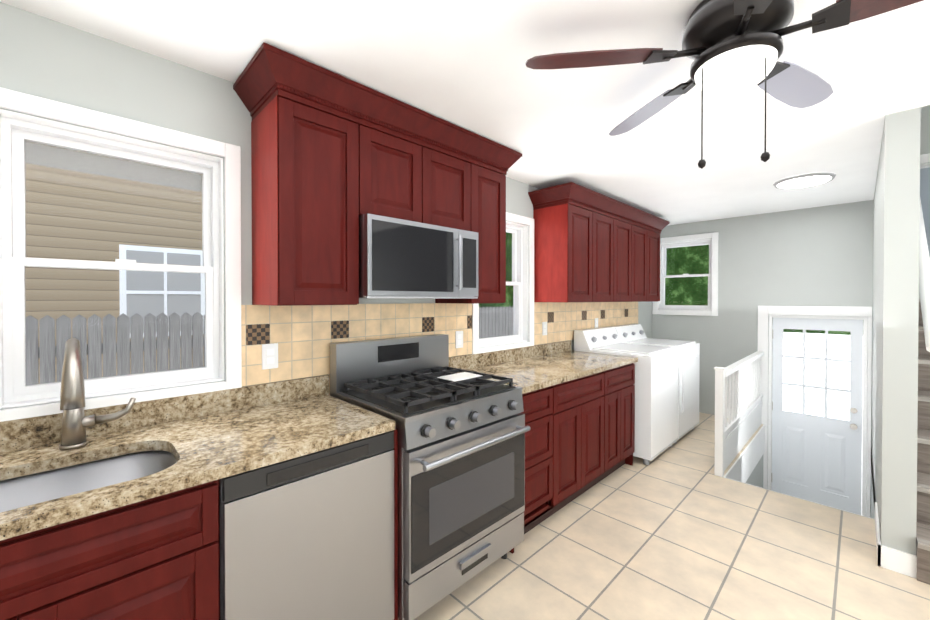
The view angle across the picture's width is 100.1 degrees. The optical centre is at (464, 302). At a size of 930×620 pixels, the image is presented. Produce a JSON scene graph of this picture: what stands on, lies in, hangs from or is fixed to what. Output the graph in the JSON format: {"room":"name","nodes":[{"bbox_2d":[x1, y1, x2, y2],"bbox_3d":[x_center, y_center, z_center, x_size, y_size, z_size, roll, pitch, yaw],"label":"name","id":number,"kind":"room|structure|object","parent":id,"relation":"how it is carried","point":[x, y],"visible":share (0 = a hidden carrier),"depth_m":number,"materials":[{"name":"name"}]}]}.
{"room":"kitchen","nodes":[
{"label":"kitchen","id":0,"kind":"room"},
{"bbox_2d":[0,2,651,409],"bbox_3d":[-0.385,0.625,2.462,8.250,3.500,0.150,0,1,-45],"label":"wall","id":1,"kind":"structure","parent":0,"point":[40,56],"depth_m":1.49,"materials":[{"name":"paint"}]},
{"bbox_2d":[1,116,218,402],"bbox_3d":[-1.340,-0.142,1.537,0.620,0.950,0.085,0,1,-45],"label":"window","id":2,"kind":"structure","parent":1,"relation":"in","point":[18,152],"depth_m":1.46,"materials":[{"name":"white plastic"}]},
{"bbox_2d":[0,87,241,421],"bbox_3d":[-1.319,-0.142,1.516,0.760,1.090,0.170,0,1,-45],"label":"trim","id":3,"kind":"structure","parent":1,"relation":"attached to","point":[229,192],"depth_m":1.55,"materials":[{"name":"white wood"}]},
{"bbox_2d":[248,78,364,305],"bbox_3d":[-0.726,-0.425,1.775,0.358,0.871,0.328,0,1,-45],"label":"upper cabinet","id":4,"kind":"object","parent":1,"relation":"attached to","point":[334,156],"depth_m":1.64,"materials":[{"name":"brown wood"}]},
{"bbox_2d":[365,114,436,224],"bbox_3d":[-0.447,-0.635,2.049,0.426,0.456,0.328,0,1,-45],"label":"upper cabinet","id":5,"kind":"object","parent":1,"relation":"attached to","point":[401,162],"depth_m":1.94,"materials":[{"name":"brown wood"}]},
{"bbox_2d":[359,213,477,298],"bbox_3d":[-0.303,-0.213,2.122,0.722,0.382,0.430,0,1,-45],"label":"microwave","id":6,"kind":"object","parent":5,"relation":"attached to","point":[402,259],"visible":0.94,"depth_m":1.93,"materials":[{"name":"silver metal"}]},
{"bbox_2d":[241,302,637,394],"bbox_3d":[-0.315,0.290,2.410,6.920,0.570,0.009,0,1,-45],"label":"tile backsplash","id":7,"kind":"structure","parent":1,"relation":"attached to","point":[303,336],"depth_m":2.13,"materials":[{"name":"beige tile"}]},
{"bbox_2d":[262,343,277,369],"bbox_3d":[-0.907,0.250,1.813,0.070,0.116,0.008,0,1,-45],"label":"electrical outlet plate","id":8,"kind":"object","parent":7,"relation":"attached to","point":[269,356],"depth_m":1.81,"materials":[{"name":"white plastic"}]},
{"bbox_2d":[455,331,462,347],"bbox_3d":[-0.039,0.253,2.670,0.070,0.116,0.008,0,1,-45],"label":"electrical outlet plate","id":9,"kind":"object","parent":7,"relation":"attached to","point":[458,334],"depth_m":2.66,"materials":[{"name":"white plastic"}]},
{"bbox_2d":[542,322,546,334],"bbox_3d":[0.695,0.227,3.393,0.070,0.116,0.008,0,1,-45],"label":"electrical outlet plate","id":10,"kind":"object","parent":7,"relation":"attached to","point":[544,324],"depth_m":3.38,"materials":[{"name":"white plastic"}]},
{"bbox_2d":[595,318,597,327],"bbox_3d":[1.371,0.221,4.060,0.070,0.116,0.008,0,1,-45],"label":"electrical outlet plate","id":11,"kind":"object","parent":7,"relation":"attached to","point":[596,319],"depth_m":4.05,"materials":[{"name":"white plastic"}]},
{"bbox_2d":[437,138,472,231],"bbox_3d":[-0.231,-0.637,2.262,0.426,0.456,0.328,0,1,-45],"label":"upper cabinet","id":12,"kind":"object","parent":1,"relation":"attached to","point":[454,164],"depth_m":2.20,"materials":[{"name":"brown wood"}]},
{"bbox_2d":[435,154,508,303],"bbox_3d":[0.036,-0.431,2.528,0.325,0.871,0.328,0,1,-45],"label":"upper cabinet","id":13,"kind":"object","parent":1,"relation":"attached to","point":[489,178],"depth_m":2.42,"materials":[{"name":"brown wood"}]},
{"bbox_2d":[479,224,522,344],"bbox_3d":[0.242,-0.156,3.094,0.600,0.950,0.080,0,1,-45],"label":"window","id":14,"kind":"structure","parent":1,"relation":"in","point":[516,283],"depth_m":3.27,"materials":[{"name":"white plastic"}]},
{"bbox_2d":[472,212,533,353],"bbox_3d":[0.261,-0.156,3.075,0.740,1.090,0.170,0,1,-45],"label":"trim","id":15,"kind":"structure","parent":1,"relation":"attached to","point":[527,340],"depth_m":3.24,"materials":[{"name":"white wood"}]},
{"bbox_2d":[532,194,599,301],"bbox_3d":[0.858,-0.413,3.338,0.468,0.821,0.328,0,1,-45],"label":"upper cabinet","id":16,"kind":"object","parent":1,"relation":"attached to","point":[591,245],"depth_m":3.19,"materials":[{"name":"brown wood"}]},
{"bbox_2d":[600,206,619,301],"bbox_3d":[1.125,-0.415,3.601,0.526,0.821,0.328,0,1,-45],"label":"upper cabinet","id":17,"kind":"object","parent":1,"relation":"attached to","point":[609,220],"depth_m":3.58,"materials":[{"name":"brown wood"}]},
{"bbox_2d":[620,214,635,301],"bbox_3d":[1.412,-0.418,3.885,0.526,0.821,0.328,0,1,-45],"label":"upper cabinet","id":18,"kind":"object","parent":1,"relation":"attached to","point":[627,225],"depth_m":3.86,"materials":[{"name":"brown wood"}]},
{"bbox_2d":[636,222,651,301],"bbox_3d":[1.700,-0.420,4.169,0.526,0.821,0.328,0,1,-45],"label":"upper cabinet","id":19,"kind":"object","parent":1,"relation":"attached to","point":[643,231],"depth_m":4.15,"materials":[{"name":"brown wood"}]},
{"bbox_2d":[652,226,661,301],"bbox_3d":[1.966,-0.422,4.431,0.465,0.821,0.328,0,1,-45],"label":"upper cabinet","id":20,"kind":"object","parent":1,"relation":"attached to","point":[656,231],"depth_m":4.38,"materials":[{"name":"brown wood"}]},
{"bbox_2d":[0,0,929,225],"bbox_3d":[1.195,-1.036,0.739,8.400,0.150,4.800,0,1,-45],"label":"ceiling","id":21,"kind":"structure","parent":0,"point":[460,63],"depth_m":1.68,"materials":[{"name":"paint"}]},
{"bbox_2d":[525,0,923,168],"bbox_3d":[0.922,-0.694,1.247,1.288,0.539,1.250,0,1,-45],"label":"ceiling fan","id":22,"kind":"object","parent":21,"relation":"hanging from","point":[731,47],"visible":1,"depth_m":1.23,"materials":[{"name":"brown metal"}]},
{"bbox_2d":[773,173,835,188],"bbox_3d":[2.710,-0.967,3.120,0.380,0.027,0.380,0,1,-45],"label":"recessed light","id":23,"kind":"object","parent":21,"relation":"in","point":[805,180],"visible":1,"depth_m":3.07,"materials":[{"name":"white plastic"}]},
{"bbox_2d":[398,412,929,619],"bbox_3d":[1.195,1.489,0.761,8.100,0.200,4.500,0,1,-45],"label":"floor","id":24,"kind":"structure","parent":0,"point":[679,530],"depth_m":2.08,"materials":[{"name":"tile"}]},
{"bbox_2d":[0,479,219,619],"bbox_3d":[-1.236,0.952,1.071,0.846,0.870,0.632,0,1,-45],"label":"base cabinet","id":25,"kind":"object","parent":24,"relation":"on","point":[156,558],"visible":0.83,"depth_m":0.98,"materials":[{"name":"brown wood"}]},
{"bbox_2d":[0,338,637,540],"bbox_3d":[-0.668,0.411,1.619,5.305,0.602,0.642,0,1,-45],"label":"countertop","id":26,"kind":"structure","parent":25,"relation":"on","point":[74,460],"depth_m":1.33,"materials":[{"name":"beige stone"}]},
{"bbox_2d":[219,431,393,619],"bbox_3d":[-0.700,0.947,1.560,0.594,0.870,0.595,0,1,-45],"label":"dishwasher","id":27,"kind":"object","parent":24,"relation":"on","point":[308,536],"visible":0.83,"depth_m":1.32,"materials":[{"name":"grey metal"}]},
{"bbox_2d":[393,428,397,619],"bbox_3d":[-0.500,0.945,1.797,0.016,0.870,0.632,0,1,-45],"label":"cabinet end panel","id":28,"kind":"object","parent":24,"relation":"on","point":[395,449],"visible":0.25,"depth_m":1.57,"materials":[{"name":"brown wood"}]},
{"bbox_2d":[330,334,530,619],"bbox_3d":[-0.166,0.794,2.013,0.760,1.170,0.738,0,1,-45],"label":"gas range","id":29,"kind":"object","parent":24,"relation":"on","point":[461,473],"visible":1,"depth_m":1.79,"materials":[{"name":"silver metal"}]},
{"bbox_2d":[509,383,560,553],"bbox_3d":[0.206,0.939,2.493,0.433,0.870,0.632,0,1,-45],"label":"base cabinet","id":30,"kind":"object","parent":24,"relation":"on","point":[542,407],"depth_m":2.31,"materials":[{"name":"brown wood"}]},
{"bbox_2d":[561,369,612,507],"bbox_3d":[0.573,0.936,2.855,0.762,0.870,0.632,0,1,-45],"label":"base cabinet","id":31,"kind":"object","parent":24,"relation":"on","point":[579,437],"depth_m":2.67,"materials":[{"name":"brown wood"}]},
{"bbox_2d":[613,363,634,471],"bbox_3d":[0.981,0.933,3.257,0.632,0.870,0.632,0,1,-45],"label":"base cabinet","id":32,"kind":"object","parent":24,"relation":"on","point":[623,376],"depth_m":3.10,"materials":[{"name":"brown wood"}]},
{"bbox_2d":[574,327,678,464],"bbox_3d":[1.532,0.814,3.706,0.685,1.100,0.713,0,1,-45],"label":"washer","id":33,"kind":"object","parent":24,"relation":"on","point":[656,400],"visible":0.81,"depth_m":3.40,"materials":[{"name":"white metal"}]},
{"bbox_2d":[608,324,699,442],"bbox_3d":[2.030,0.810,4.191,0.685,1.100,0.722,0,1,-45],"label":"dryer","id":34,"kind":"object","parent":24,"relation":"on","point":[688,381],"visible":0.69,"depth_m":3.97,"materials":[{"name":"white metal"}]},
{"bbox_2d":[714,351,763,476],"bbox_3d":[2.648,0.936,3.707,1.840,0.855,0.068,0,1,-45],"label":"railing","id":35,"kind":"object","parent":24,"relation":"on","point":[738,402],"visible":1,"depth_m":3.47,"materials":[{"name":"white wood"}]},
{"bbox_2d":[726,476,872,518],"bbox_3d":[2.329,1.522,2.753,0.012,0.300,0.798,0,1,-45],"label":"trim","id":36,"kind":"structure","parent":24,"relation":"attached to","point":[728,477],"depth_m":2.95,"materials":[{"name":"white wood"}]},
{"bbox_2d":[875,502,883,567],"bbox_3d":[2.383,1.322,2.251,0.614,0.110,0.011,0,1,-45],"label":"baseboard","id":37,"kind":"structure","parent":24,"relation":"on","point":[880,548],"depth_m":2.08,"materials":[{"name":"white wood"}]},
{"bbox_2d":[916,298,929,584],"bbox_3d":[3.448,0.674,2.449,2.505,1.402,0.949,0,1,-45],"label":"staircase","id":38,"kind":"object","parent":24,"relation":"on","point":[923,506],"visible":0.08,"depth_m":2.22,"materials":[{"name":"wood"}]},
{"bbox_2d":[746,455,762,487],"bbox_3d":[2.894,1.967,3.404,1.926,0.800,0.930,0,1,-45],"label":"wall","id":39,"kind":"structure","parent":0,"point":[755,478],"depth_m":4.09,"materials":[{"name":"paint"}]},
{"bbox_2d":[652,105,929,517],"bbox_3d":[4.079,-0.111,3.698,0.150,4.950,4.650,0,1,-45],"label":"wall","id":40,"kind":"structure","parent":0,"point":[819,256],"depth_m":4.29,"materials":[{"name":"paint"}]},
{"bbox_2d":[660,240,710,309],"bbox_3d":[2.831,-0.342,4.982,0.080,0.850,0.595,0,1,-45],"label":"window","id":41,"kind":"structure","parent":40,"relation":"in","point":[663,275],"depth_m":5.01,"materials":[{"name":"white plastic"}]},
{"bbox_2d":[652,232,718,315],"bbox_3d":[2.811,-0.342,4.963,0.170,1.000,0.745,0,1,-45],"label":"trim","id":42,"kind":"structure","parent":40,"relation":"attached to","point":[714,236],"depth_m":4.74,"materials":[{"name":"white wood"}]},
{"bbox_2d":[724,425,764,480],"bbox_3d":[2.678,1.514,3.691,1.826,0.300,0.012,0,1,-45],"label":"trim","id":43,"kind":"structure","parent":40,"relation":"attached to","point":[743,466],"depth_m":3.73,"materials":[{"name":"white wood"}]},
{"bbox_2d":[758,306,871,516],"bbox_3d":[3.656,1.097,4.121,0.168,2.124,0.888,0,1,-45],"label":"door frame","id":44,"kind":"structure","parent":40,"relation":"attached to","point":[766,314],"depth_m":4.03,"materials":[{"name":"white wood"}]},
{"bbox_2d":[771,317,862,514],"bbox_3d":[3.649,1.159,4.076,0.115,1.983,0.713,0,1,-45],"label":"back door","id":45,"kind":"structure","parent":40,"relation":"in","point":[816,459],"depth_m":4.05,"materials":[{"name":"white paint"}]},
{"bbox_2d":[920,165,929,256],"bbox_3d":[4.411,-0.733,3.374,0.084,1.020,0.710,0,1,-45],"label":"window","id":46,"kind":"structure","parent":40,"relation":"in","point":[925,186],"depth_m":3.54,"materials":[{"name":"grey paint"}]},
{"bbox_2d":[920,153,929,165],"bbox_3d":[4.393,-0.733,3.356,0.170,1.200,0.890,0,1,-45],"label":"trim","id":47,"kind":"structure","parent":40,"relation":"attached to","point":[924,158],"depth_m":3.50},
{"bbox_2d":[871,107,920,554],"bbox_3d":[3.093,-0.029,2.845,2.448,4.800,0.120,0,1,-45],"label":"wall column","id":48,"kind":"structure","parent":0,"point":[896,221],"depth_m":2.00,"materials":[{"name":"paint"}]},
{"bbox_2d":[918,200,929,351],"bbox_3d":[2.888,-0.451,2.496,1.666,1.393,0.082,0,1,-45],"label":"railing","id":49,"kind":"object","parent":48,"relation":"attached to","point":[924,275],"visible":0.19,"depth_m":2.20,"materials":[{"name":"white metal"}]},
{"label":"outside","id":50,"kind":"structure","parent":0,"visible":0},
{"bbox_2d":[783,375,862,514],"bbox_3d":[2.142,2.254,4.862,70.000,0.100,60.000,0,1,-45],"label":"ground","id":51,"kind":"structure","parent":50,"point":[794,402],"depth_m":8.81,"materials":[{"name":"white"}]},
{"bbox_2d":[25,141,204,383],"bbox_3d":[-6.720,-1.714,4.058,12.300,7.850,3.050,0,1,-45],"label":"neighbouring house","id":52,"kind":"structure","parent":51,"relation":"on","point":[189,214],"depth_m":4.53,"materials":[{"name":"beige"}]},
{"bbox_2d":[25,306,512,384],"bbox_3d":[-1.884,1.146,4.688,14.035,2.120,0.060,0,1,-45],"label":"fence","id":53,"kind":"object","parent":51,"relation":"on","point":[160,346],"depth_m":3.49,"materials":[{"name":"grey wood"}]},
{"bbox_2d":[479,232,849,382],"bbox_3d":[1.787,-5.218,4.518,21.100,14.850,28.100,0,1,-45],"label":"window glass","id":54,"kind":"object","parent":51,"relation":"on","point":[687,286],"depth_m":13.03,"materials":[{"name":"clear glass"}]}
]}

